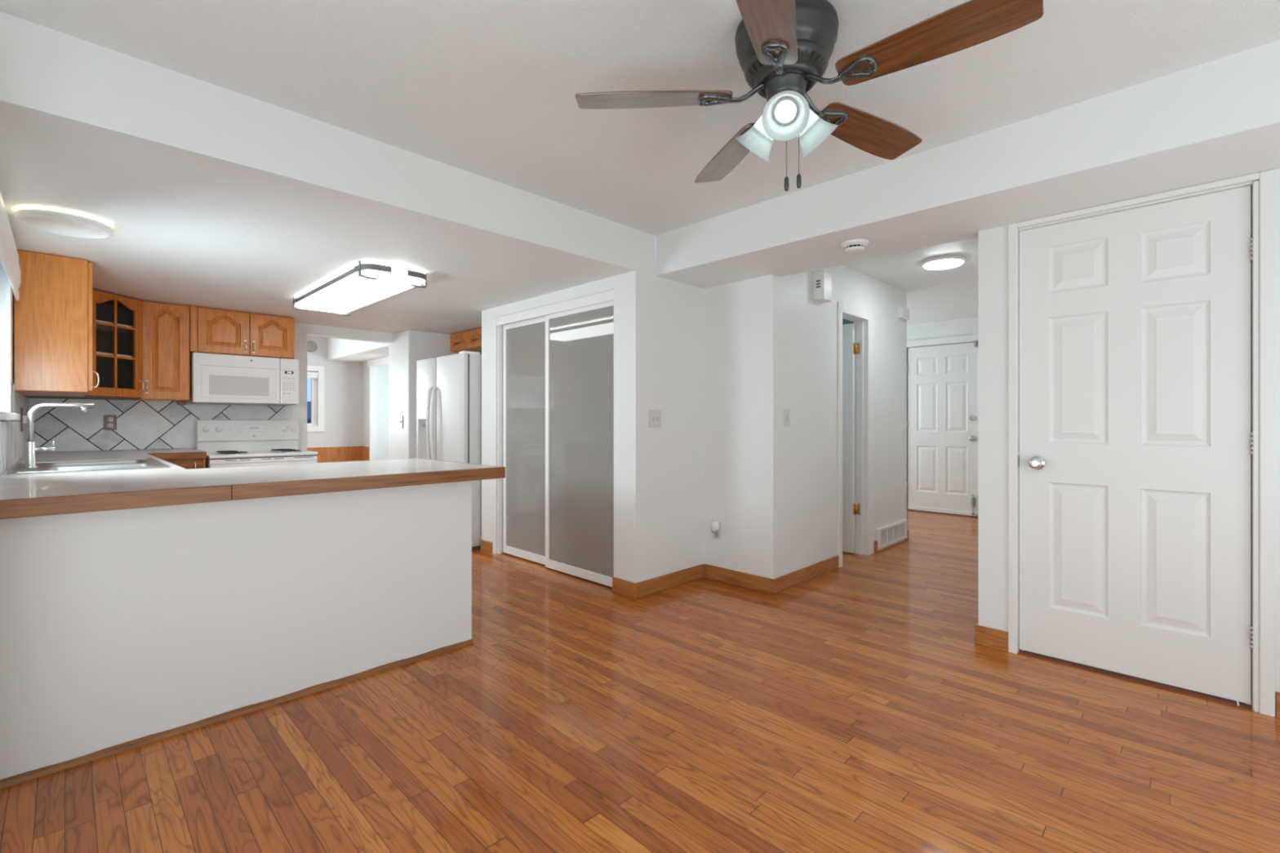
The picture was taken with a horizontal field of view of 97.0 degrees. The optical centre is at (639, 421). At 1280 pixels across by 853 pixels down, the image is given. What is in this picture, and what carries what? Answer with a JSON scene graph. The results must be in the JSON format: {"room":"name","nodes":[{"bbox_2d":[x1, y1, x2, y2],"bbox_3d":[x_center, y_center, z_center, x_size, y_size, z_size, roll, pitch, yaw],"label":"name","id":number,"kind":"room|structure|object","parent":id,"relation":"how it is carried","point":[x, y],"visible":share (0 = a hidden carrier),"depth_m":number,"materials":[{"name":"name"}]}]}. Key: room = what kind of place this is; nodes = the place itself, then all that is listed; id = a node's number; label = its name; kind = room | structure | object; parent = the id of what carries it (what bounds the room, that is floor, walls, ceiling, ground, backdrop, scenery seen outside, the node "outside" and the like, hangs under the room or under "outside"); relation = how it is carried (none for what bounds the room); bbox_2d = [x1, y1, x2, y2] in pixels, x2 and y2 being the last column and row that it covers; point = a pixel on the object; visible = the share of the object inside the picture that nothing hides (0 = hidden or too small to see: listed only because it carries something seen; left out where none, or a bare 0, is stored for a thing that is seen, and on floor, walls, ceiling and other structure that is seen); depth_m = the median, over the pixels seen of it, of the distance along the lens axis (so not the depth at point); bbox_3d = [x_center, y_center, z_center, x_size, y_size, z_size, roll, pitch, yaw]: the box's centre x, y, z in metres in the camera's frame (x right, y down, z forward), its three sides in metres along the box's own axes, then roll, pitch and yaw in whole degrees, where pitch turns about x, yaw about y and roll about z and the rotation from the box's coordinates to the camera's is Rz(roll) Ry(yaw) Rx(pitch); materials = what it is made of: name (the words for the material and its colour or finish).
{"room":"dining room","nodes":[
{"label":"dining room","id":0,"kind":"room"},
{"bbox_2d":[0,262,27,475],"bbox_3d":[-3.144,0.082,2.737,3.920,2.037,0.127,0,0,45],"label":"wall","id":1,"kind":"structure","parent":0,"point":[12,441],"depth_m":2.79,"materials":[{"name":"paint"}]},
{"bbox_2d":[0,190,21,420],"bbox_3d":[-2.828,-0.455,2.473,1.380,0.930,0.135,0,0,45],"label":"window","id":2,"kind":"structure","parent":1,"relation":"in","point":[9,256],"depth_m":2.68,"materials":[{"name":"white"}]},
{"bbox_2d":[20,407,26,431],"bbox_3d":[-3.861,-0.010,3.562,0.140,0.150,0.042,0,0,45],"label":"wall outlet","id":3,"kind":"object","parent":1,"relation":"attached to","point":[23,418],"visible":0.76,"depth_m":3.52,"materials":[{"name":"brown plastic"}]},
{"bbox_2d":[13,249,99,396],"bbox_3d":[-3.611,-0.550,3.520,0.925,0.765,0.337,0,0,45],"label":"upper cabinet","id":4,"kind":"object","parent":1,"relation":"attached to","point":[53,309],"visible":1,"depth_m":3.18,"materials":[{"name":"brown wood"}]},
{"bbox_2d":[27,322,393,452],"bbox_3d":[-3.650,0.082,5.096,0.127,2.037,2.779,0,0,45],"label":"wall","id":5,"kind":"structure","parent":0,"point":[140,424],"depth_m":4.65,"materials":[{"name":"tile"}]},
{"bbox_2d":[24,288,143,399],"bbox_3d":[-4.058,-0.550,4.157,0.605,0.765,0.617,0,0,45],"label":"upper cabinet","id":6,"kind":"object","parent":5,"relation":"attached to","point":[117,319],"visible":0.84,"depth_m":4.34,"materials":[{"name":"brown wood"}]},
{"bbox_2d":[96,320,133,333],"bbox_3d":[-4.064,-0.713,4.153,0.565,0.018,0.564,0,0,45],"label":"shelf","id":7,"kind":"object","parent":6,"relation":"attached to","point":[102,326],"depth_m":4.27,"materials":[{"name":"beige wood"}]},
{"bbox_2d":[96,351,133,361],"bbox_3d":[-4.064,-0.487,4.153,0.565,0.018,0.564,0,0,45],"label":"shelf","id":8,"kind":"object","parent":6,"relation":"attached to","point":[100,357],"depth_m":4.23,"materials":[{"name":"beige wood"}]},
{"bbox_2d":[103,414,116,430],"bbox_3d":[-4.175,0.011,4.463,0.013,0.118,0.074,0,0,45],"label":"wall outlet","id":9,"kind":"object","parent":5,"relation":"attached to","point":[109,420],"visible":1,"depth_m":4.46,"materials":[{"name":"brown plastic"}]},
{"bbox_2d":[106,417,113,422],"bbox_3d":[-4.172,-0.013,4.460,0.003,0.038,0.038,0,0,45],"label":"socket","id":10,"kind":"object","parent":9,"relation":"attached to","point":[108,419],"depth_m":4.46,"materials":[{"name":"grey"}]},
{"bbox_2d":[106,422,113,427],"bbox_3d":[-4.172,0.035,4.460,0.003,0.038,0.038,0,0,45],"label":"socket","id":11,"kind":"object","parent":9,"relation":"attached to","point":[108,424],"depth_m":4.46,"materials":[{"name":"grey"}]},
{"bbox_2d":[139,300,190,401],"bbox_3d":[-3.838,-0.550,4.568,0.342,0.765,0.298,0,0,45],"label":"upper cabinet","id":12,"kind":"object","parent":5,"relation":"attached to","point":[166,326],"visible":0.99,"depth_m":4.47,"materials":[{"name":"brown wood"}]},
{"bbox_2d":[190,306,294,359],"bbox_3d":[-3.472,-0.749,4.940,0.342,0.369,0.744,0,0,45],"label":"upper cabinet","id":13,"kind":"object","parent":5,"relation":"attached to","point":[212,331],"visible":0.98,"depth_m":4.82,"materials":[{"name":"brown wood"}]},
{"bbox_2d":[177,352,298,405],"bbox_3d":[-3.477,-0.345,4.928,0.351,0.420,0.813,0,0,45],"label":"microwave","id":14,"kind":"object","parent":13,"relation":"attached to","point":[215,379],"visible":0.98,"depth_m":4.80,"materials":[{"name":"white"}]},
{"bbox_2d":[306,335,361,448],"bbox_3d":[-4.488,-0.050,6.231,2.660,2.300,3.580,0,0,45],"label":"wall","id":15,"kind":"structure","parent":0,"point":[343,380],"depth_m":8.14,"materials":[{"name":"white paint"}]},
{"bbox_2d":[306,341,316,351],"bbox_3d":[-4.570,-1.035,7.870,0.042,0.150,0.150,0,0,45],"label":"smoke detector","id":16,"kind":"object","parent":15,"relation":"attached to","point":[311,346],"visible":0.83,"depth_m":7.86,"materials":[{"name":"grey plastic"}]},
{"bbox_2d":[306,364,324,431],"bbox_3d":[-4.696,-0.313,7.790,0.095,0.926,0.630,0,0,45],"label":"window","id":17,"kind":"structure","parent":15,"relation":"in","point":[317,375],"depth_m":7.94,"materials":[{"name":"white"}]},
{"bbox_2d":[306,371,318,377],"bbox_3d":[-4.675,-0.642,7.773,0.040,0.085,0.455,0,0,45],"label":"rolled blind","id":18,"kind":"object","parent":17,"relation":"attached to","point":[309,374],"depth_m":7.88,"materials":[{"name":"white fabric"}]},
{"bbox_2d":[306,446,368,462],"bbox_3d":[-5.226,0.735,7.034,0.279,0.730,3.469,0,0,45],"label":"wainscot","id":19,"kind":"structure","parent":15,"relation":"attached to","point":[338,454],"depth_m":8.15,"materials":[{"name":"brown wood"}]},
{"bbox_2d":[0,113,703,334],"bbox_3d":[-2.118,-0.987,4.191,3.700,0.100,3.800,0,0,45],"label":"ceiling","id":20,"kind":"structure","parent":0,"point":[187,233],"depth_m":3.00,"materials":[{"name":"white paint"}]},
{"bbox_2d":[13,206,113,239],"bbox_3d":[-2.655,-0.913,2.619,0.322,0.046,0.322,0,0,45],"label":"ceiling light","id":21,"kind":"object","parent":20,"relation":"attached to","point":[51,220],"visible":1,"depth_m":2.58,"materials":[{"name":"white plastic"}]},
{"bbox_2d":[293,260,426,315],"bbox_3d":[-1.987,-0.889,3.932,1.536,0.096,0.411,0,0,45],"label":"ceiling light","id":22,"kind":"object","parent":20,"relation":"attached to","point":[366,283],"visible":1,"depth_m":3.67,"materials":[{"name":"white plastic"}]},
{"bbox_2d":[0,11,703,582],"bbox_3d":[-1.090,-0.125,2.520,0.110,2.450,4.462,0,0,45],"label":"wall","id":23,"kind":"structure","parent":0,"point":[51,77],"depth_m":2.48,"materials":[{"name":"white paint"}]},
{"bbox_2d":[648,409,661,427],"bbox_3d":[0.102,-0.014,3.638,0.019,0.114,0.112,0,0,45],"label":"light switch","id":24,"kind":"object","parent":23,"relation":"attached to","point":[655,415],"visible":1,"depth_m":3.64,"materials":[{"name":"white plastic"}]},
{"bbox_2d":[635,564,703,598],"bbox_3d":[0.212,1.053,3.754,0.013,0.094,0.667,0,0,45],"label":"baseboard","id":25,"kind":"structure","parent":23,"relation":"attached to","point":[650,586],"depth_m":3.72,"materials":[{"name":"brown wood"}]},
{"bbox_2d":[327,337,388,362],"bbox_3d":[-3.365,-1.032,7.307,2.549,0.333,0.469,0,0,45],"label":"wall","id":26,"kind":"structure","parent":0,"point":[338,349],"depth_m":7.48,"materials":[{"name":"white paint"}]},
{"bbox_2d":[361,361,388,460],"bbox_3d":[-2.861,-0.050,7.926,3.200,2.300,1.120,0,0,45],"label":"wall","id":27,"kind":"structure","parent":0,"point":[375,379],"depth_m":8.32,"materials":[{"name":"white paint"}]},
{"bbox_2d":[367,356,388,366],"bbox_3d":[-3.574,-0.830,7.829,0.980,0.090,0.017,0,0,45],"label":"trim","id":28,"kind":"structure","parent":27,"relation":"attached to","point":[385,360],"depth_m":7.89,"materials":[{"name":"white wood"}]},
{"bbox_2d":[388,329,458,459],"bbox_3d":[-2.265,0.082,6.237,0.520,2.037,0.791,0,0,45],"label":"wall pillar","id":29,"kind":"structure","parent":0,"point":[408,347],"depth_m":5.91,"materials":[{"name":"white paint"}]},
{"bbox_2d":[399,415,403,427],"bbox_3d":[-2.488,0.007,5.889,0.074,0.130,0.018,0,0,45],"label":"light switch","id":30,"kind":"object","parent":29,"relation":"attached to","point":[401,417],"visible":1,"depth_m":5.89,"materials":[{"name":"white plastic"}]},
{"bbox_2d":[481,270,637,582],"bbox_3d":[-0.403,0.082,4.461,1.855,2.037,0.810,0,0,45],"label":"wall","id":31,"kind":"structure","parent":0,"point":[624,286],"depth_m":3.63,"materials":[{"name":"white paint"}]},
{"bbox_2d":[450,328,481,354],"bbox_3d":[-1.432,-0.838,5.730,1.362,0.191,0.355,0,0,45],"label":"upper cabinet","id":32,"kind":"object","parent":31,"relation":"attached to","point":[468,340],"visible":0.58,"depth_m":5.85,"materials":[{"name":"brown wood"}]},
{"bbox_2d":[480,539,492,553],"bbox_3d":[-1.291,1.053,4.757,0.175,0.094,0.013,0,0,45],"label":"baseboard","id":33,"kind":"structure","parent":31,"relation":"attached to","point":[486,546],"depth_m":4.74,"materials":[{"name":"brown wood"}]},
{"bbox_2d":[502,315,545,564],"bbox_3d":[-0.859,0.141,4.440,0.755,1.893,0.026,0,0,45],"label":"door","id":34,"kind":"structure","parent":31,"relation":"in","point":[524,340],"depth_m":4.49,"materials":[{"name":"white glass"}]},
{"bbox_2d":[493,289,613,554],"bbox_3d":[-0.639,0.122,4.202,1.503,1.955,0.110,0,0,45],"label":"door frame","id":35,"kind":"structure","parent":31,"relation":"attached to","point":[606,296],"depth_m":4.67,"materials":[{"name":"white wood"}]},
{"bbox_2d":[545,300,613,586],"bbox_3d":[-0.410,0.141,3.951,0.810,1.893,0.026,0,0,45],"label":"door","id":36,"kind":"structure","parent":31,"relation":"in","point":[580,341],"depth_m":3.95,"materials":[{"name":"white glass"}]},
{"bbox_2d":[612,577,636,598],"bbox_3d":[-0.099,1.053,3.583,0.215,0.094,0.013,0,0,45],"label":"baseboard","id":37,"kind":"structure","parent":31,"relation":"attached to","point":[626,588],"depth_m":3.57,"materials":[{"name":"brown wood"}]},
{"bbox_2d":[0,510,1279,852],"bbox_3d":[-0.220,1.150,5.691,11.700,0.100,10.200,0,0,45],"label":"floor","id":38,"kind":"structure","parent":0,"point":[855,706],"depth_m":1.91,"materials":[{"name":"brown wood"}]},
{"bbox_2d":[163,457,205,469],"bbox_3d":[-3.702,0.694,4.476,0.643,0.810,0.353,0,0,45],"label":"base cabinet","id":39,"kind":"object","parent":38,"relation":"on","point":[187,464],"visible":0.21,"depth_m":4.33,"materials":[{"name":"brown wood"}]},
{"bbox_2d":[0,480,471,779],"bbox_3d":[-1.705,0.694,2.535,0.853,0.811,1.613,0,0,45],"label":"half wall","id":40,"kind":"structure","parent":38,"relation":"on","point":[119,626],"depth_m":2.06,"materials":[{"name":"white paint"}]},
{"bbox_2d":[0,639,473,789],"bbox_3d":[-1.394,1.089,2.228,0.018,0.022,1.613,0,0,45],"label":"trim","id":41,"kind":"structure","parent":40,"relation":"attached to","point":[25,776],"depth_m":2.05,"materials":[{"name":"brown wood"}]},
{"bbox_2d":[0,448,505,519],"bbox_3d":[-2.583,0.260,3.504,3.602,0.056,1.763,0,0,45],"label":"countertop","id":42,"kind":"structure","parent":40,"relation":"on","point":[33,495],"depth_m":2.31,"materials":[{"name":"laminate"}]},
{"bbox_2d":[22,402,93,467],"bbox_3d":[-2.899,0.067,2.828,0.052,0.319,0.249,0,0,45],"label":"faucet","id":43,"kind":"object","parent":42,"relation":"on","point":[31,449],"visible":1,"depth_m":2.76,"materials":[{"name":"grey metal"}]},
{"bbox_2d":[6,457,169,475],"bbox_3d":[-2.840,0.306,2.931,0.862,0.168,0.546,0,0,45],"label":"sink","id":44,"kind":"object","parent":42,"relation":"in","point":[44,467],"visible":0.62,"depth_m":2.94,"materials":[{"name":"silver metal"}]},
{"bbox_2d":[195,419,317,467],"bbox_3d":[-3.284,0.529,4.872,0.694,1.082,0.763,0,0,45],"label":"range","id":45,"kind":"object","parent":38,"relation":"on","point":[226,442],"visible":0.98,"depth_m":4.93,"materials":[{"name":"white enamelled metal"},{"name":"white plastic"},{"name":"black metal"}]},
{"bbox_2d":[206,449,317,458],"bbox_3d":[-3.279,0.281,4.867,0.577,0.026,0.763,0,0,45],"label":"cooktop","id":46,"kind":"object","parent":45,"relation":"in","point":[211,454],"depth_m":4.75,"materials":[{"name":"white metal"}]},
{"bbox_2d":[416,351,481,550],"bbox_3d":[-1.556,0.253,5.302,0.913,1.686,0.829,0,0,45],"label":"refrigerator","id":47,"kind":"object","parent":38,"relation":"on","point":[449,387],"visible":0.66,"depth_m":4.84,"materials":[{"name":"white metal"}]},
{"bbox_2d":[906,507,977,517],"bbox_3d":[3.612,1.086,6.774,0.784,0.028,0.078,0,0,45],"label":"threshold","id":48,"kind":"object","parent":38,"relation":"on","point":[907,508],"visible":0.29,"depth_m":6.73,"materials":[{"name":"grey"}]},
{"bbox_2d":[0,0,1279,235],"bbox_3d":[0.245,-1.245,0.811,4.190,0.100,3.900,0,0,45],"label":"ceiling","id":49,"kind":"structure","parent":0,"point":[488,89],"depth_m":1.94,"materials":[{"name":"white paint"}]},
{"bbox_2d":[574,0,1044,191],"bbox_3d":[0.477,-0.945,1.710,1.219,0.498,1.241,0,0,45],"label":"ceiling fan","id":50,"kind":"object","parent":49,"relation":"hanging from","point":[784,48],"visible":1,"depth_m":1.63,"materials":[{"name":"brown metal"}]},
{"bbox_2d":[780,264,906,576],"bbox_3d":[0.962,-0.046,5.202,2.070,2.292,2.238,0,0,45],"label":"wall","id":51,"kind":"structure","parent":0,"point":[808,326],"depth_m":4.10,"materials":[{"name":"white paint"}]},
{"bbox_2d":[783,408,790,426],"bbox_3d":[0.972,-0.022,3.723,0.019,0.114,0.072,0,0,45],"label":"light switch","id":52,"kind":"object","parent":51,"relation":"attached to","point":[786,411],"visible":1,"depth_m":3.72,"materials":[{"name":"white plastic"}]},
{"bbox_2d":[773,555,839,593],"bbox_3d":[1.171,1.053,3.930,0.013,0.094,0.904,0,0,45],"label":"baseboard","id":53,"kind":"structure","parent":51,"relation":"attached to","point":[784,582],"depth_m":3.88,"materials":[{"name":"brown wood"}]},
{"bbox_2d":[813,270,831,302],"bbox_3d":[1.302,-0.955,4.025,0.066,0.200,0.168,0,0,45],"label":"door chime","id":54,"kind":"object","parent":51,"relation":"attached to","point":[822,279],"visible":1,"depth_m":3.98,"materials":[{"name":"white plastic"}]},
{"bbox_2d":[842,323,859,553],"bbox_3d":[1.556,0.141,4.890,0.675,1.893,0.047,0,0,45],"label":"door","id":55,"kind":"structure","parent":51,"relation":"in","point":[850,348],"depth_m":4.68,"materials":[{"name":"white wood"}]},
{"bbox_2d":[837,301,873,567],"bbox_3d":[1.673,0.100,4.516,0.126,2.000,0.635,0,0,45],"label":"door frame","id":56,"kind":"structure","parent":51,"relation":"attached to","point":[863,319],"depth_m":4.64,"materials":[{"name":"white wood"}]},
{"bbox_2d":[873,541,877,553],"bbox_3d":[1.963,1.053,4.733,0.015,0.094,0.070,0,0,45],"label":"baseboard","id":57,"kind":"structure","parent":51,"relation":"attached to","point":[875,543],"depth_m":4.72,"materials":[{"name":"brown wood"}]},
{"bbox_2d":[875,520,906,549],"bbox_3d":[2.226,0.994,4.995,0.022,0.168,0.655,0,0,45],"label":"air vent","id":58,"kind":"object","parent":51,"relation":"in","point":[886,535],"visible":1,"depth_m":4.96,"materials":[{"name":"white plastic"}]},
{"bbox_2d":[897,305,909,322],"bbox_3d":[2.409,-0.983,5.171,0.035,0.125,0.220,0,0,45],"label":"wall sensor","id":59,"kind":"object","parent":51,"relation":"attached to","point":[903,313],"visible":1,"depth_m":5.13,"materials":[{"name":"white plastic"}]},
{"bbox_2d":[842,318,853,324],"bbox_3d":[1.139,-0.046,5.040,1.350,2.292,1.980,0,0,45],"label":"wall","id":60,"kind":"structure","parent":0,"point":[844,321],"depth_m":5.47,"materials":[{"name":"teal"}]},
{"bbox_2d":[842,237,977,324],"bbox_3d":[2.414,-1.242,6.228,4.700,0.100,5.738,0,0,45],"label":"ceiling","id":61,"kind":"structure","parent":0,"point":[948,294],"depth_m":4.74,"materials":[{"name":"white paint"}]},
{"bbox_2d":[921,254,965,270],"bbox_3d":[2.248,-1.171,4.200,0.292,0.040,0.292,0,0,45],"label":"ceiling light","id":62,"kind":"object","parent":61,"relation":"attached to","point":[942,262],"visible":1,"depth_m":4.13,"materials":[{"name":"white glass"}]},
{"bbox_2d":[924,259,963,270],"bbox_3d":[2.248,-1.157,4.200,0.258,0.013,0.258,0,0,45],"label":"diffuser","id":63,"kind":"object","parent":62,"relation":"attached to","point":[934,264],"depth_m":4.16,"materials":[{"name":"white glass"}]},
{"bbox_2d":[906,316,977,507],"bbox_3d":[2.976,-0.046,6.157,3.800,2.292,1.950,0,0,45],"label":"wall","id":64,"kind":"structure","parent":0,"point":[964,326],"depth_m":6.76,"materials":[{"name":"white paint"}]},
{"bbox_2d":[905,528,908,540],"bbox_3d":[2.434,1.053,5.296,0.135,0.094,0.063,0,0,45],"label":"baseboard","id":65,"kind":"structure","parent":64,"relation":"attached to","point":[907,538],"depth_m":5.24,"materials":[{"name":"brown wood"}]},
{"bbox_2d":[906,340,977,515],"bbox_3d":[3.575,0.084,6.738,0.780,2.008,0.101,0,0,45],"label":"door","id":66,"kind":"structure","parent":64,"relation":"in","point":[942,423],"depth_m":6.72,"materials":[{"name":"white painted wood"},{"name":"metal"}]},
{"bbox_2d":[906,334,977,347],"bbox_3d":[3.583,0.055,6.738,0.950,2.090,0.030,0,0,45],"label":"door frame","id":67,"kind":"structure","parent":64,"relation":"attached to","point":[971,338],"depth_m":6.71,"materials":[{"name":"white wood"}]},
{"bbox_2d":[655,40,1279,288],"bbox_3d":[1.800,-1.143,2.390,4.189,0.413,0.591,0,0,45],"label":"ceiling beam","id":68,"kind":"structure","parent":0,"point":[1219,119],"depth_m":2.34,"materials":[{"name":"white paint"}]},
{"bbox_2d":[840,239,869,253],"bbox_3d":[1.130,-0.914,2.978,0.142,0.046,0.142,0,0,45],"label":"smoke detector","id":69,"kind":"object","parent":68,"relation":"attached to","point":[853,246],"visible":1,"depth_m":2.94,"materials":[{"name":"white plastic"}]},
{"bbox_2d":[703,168,1279,716],"bbox_3d":[1.974,0.082,2.567,4.190,2.037,0.097,0,0,45],"label":"wall","id":70,"kind":"structure","parent":0,"point":[742,318],"depth_m":3.65,"materials":[{"name":"white paint"}]},
{"bbox_2d":[712,522,720,539],"bbox_3d":[0.530,0.756,3.922,0.072,0.117,0.007,0,0,45],"label":"wall outlet","id":71,"kind":"object","parent":70,"relation":"attached to","point":[718,536],"visible":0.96,"depth_m":3.91,"materials":[{"name":"white plastic"}]},
{"bbox_2d":[711,520,719,535],"bbox_3d":[0.512,0.736,3.908,0.066,0.100,0.040,0,0,45],"label":"air freshener","id":72,"kind":"object","parent":71,"relation":"attached to","point":[715,525],"visible":1,"depth_m":3.89,"materials":[{"name":"white plastic"}]},
{"bbox_2d":[704,564,774,594],"bbox_3d":[0.655,1.053,3.796,0.560,0.094,0.013,0,0,45],"label":"baseboard","id":73,"kind":"structure","parent":70,"relation":"attached to","point":[762,584],"depth_m":3.77,"materials":[{"name":"brown wood"}]},
{"bbox_2d":[974,622,1008,651],"bbox_3d":[1.734,1.053,2.778,0.142,0.094,0.088,0,0,45],"label":"baseboard","id":74,"kind":"structure","parent":70,"relation":"attached to","point":[984,636],"depth_m":2.75,"materials":[{"name":"brown wood"}]},
{"bbox_2d":[1018,185,1253,706],"bbox_3d":[2.066,0.098,2.418,0.775,2.000,0.095,0,0,45],"label":"door","id":75,"kind":"structure","parent":70,"relation":"in","point":[1136,448],"depth_m":2.39,"materials":[{"name":"white wood"}]},
{"bbox_2d":[1008,168,1275,716],"bbox_3d":[2.093,0.082,2.437,0.848,2.036,0.110,0,0,45],"label":"door frame","id":76,"kind":"structure","parent":70,"relation":"attached to","point":[1263,190],"depth_m":2.14,"materials":[{"name":"white wood"}]},
{"bbox_2d":[1275,691,1279,718],"bbox_3d":[2.824,1.053,1.651,1.293,0.094,0.013,0,0,45],"label":"baseboard","id":77,"kind":"structure","parent":70,"relation":"attached to","point":[1277,694],"depth_m":2.10,"materials":[{"name":"brown wood"}]},
{"label":"outside","id":78,"kind":"structure","parent":0,"visible":0},
{"bbox_3d":[-21.178,1.750,27.876,50.700,0.100,70.000,0,0,45],"label":"ground","id":79,"kind":"structure","parent":78,"visible":0},
{"bbox_2d":[306,401,311,423],"bbox_3d":[-10.225,0.475,19.545,7.000,2.250,11.500,0,0,45],"label":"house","id":80,"kind":"structure","parent":79,"relation":"on","point":[308,403],"depth_m":16.70,"materials":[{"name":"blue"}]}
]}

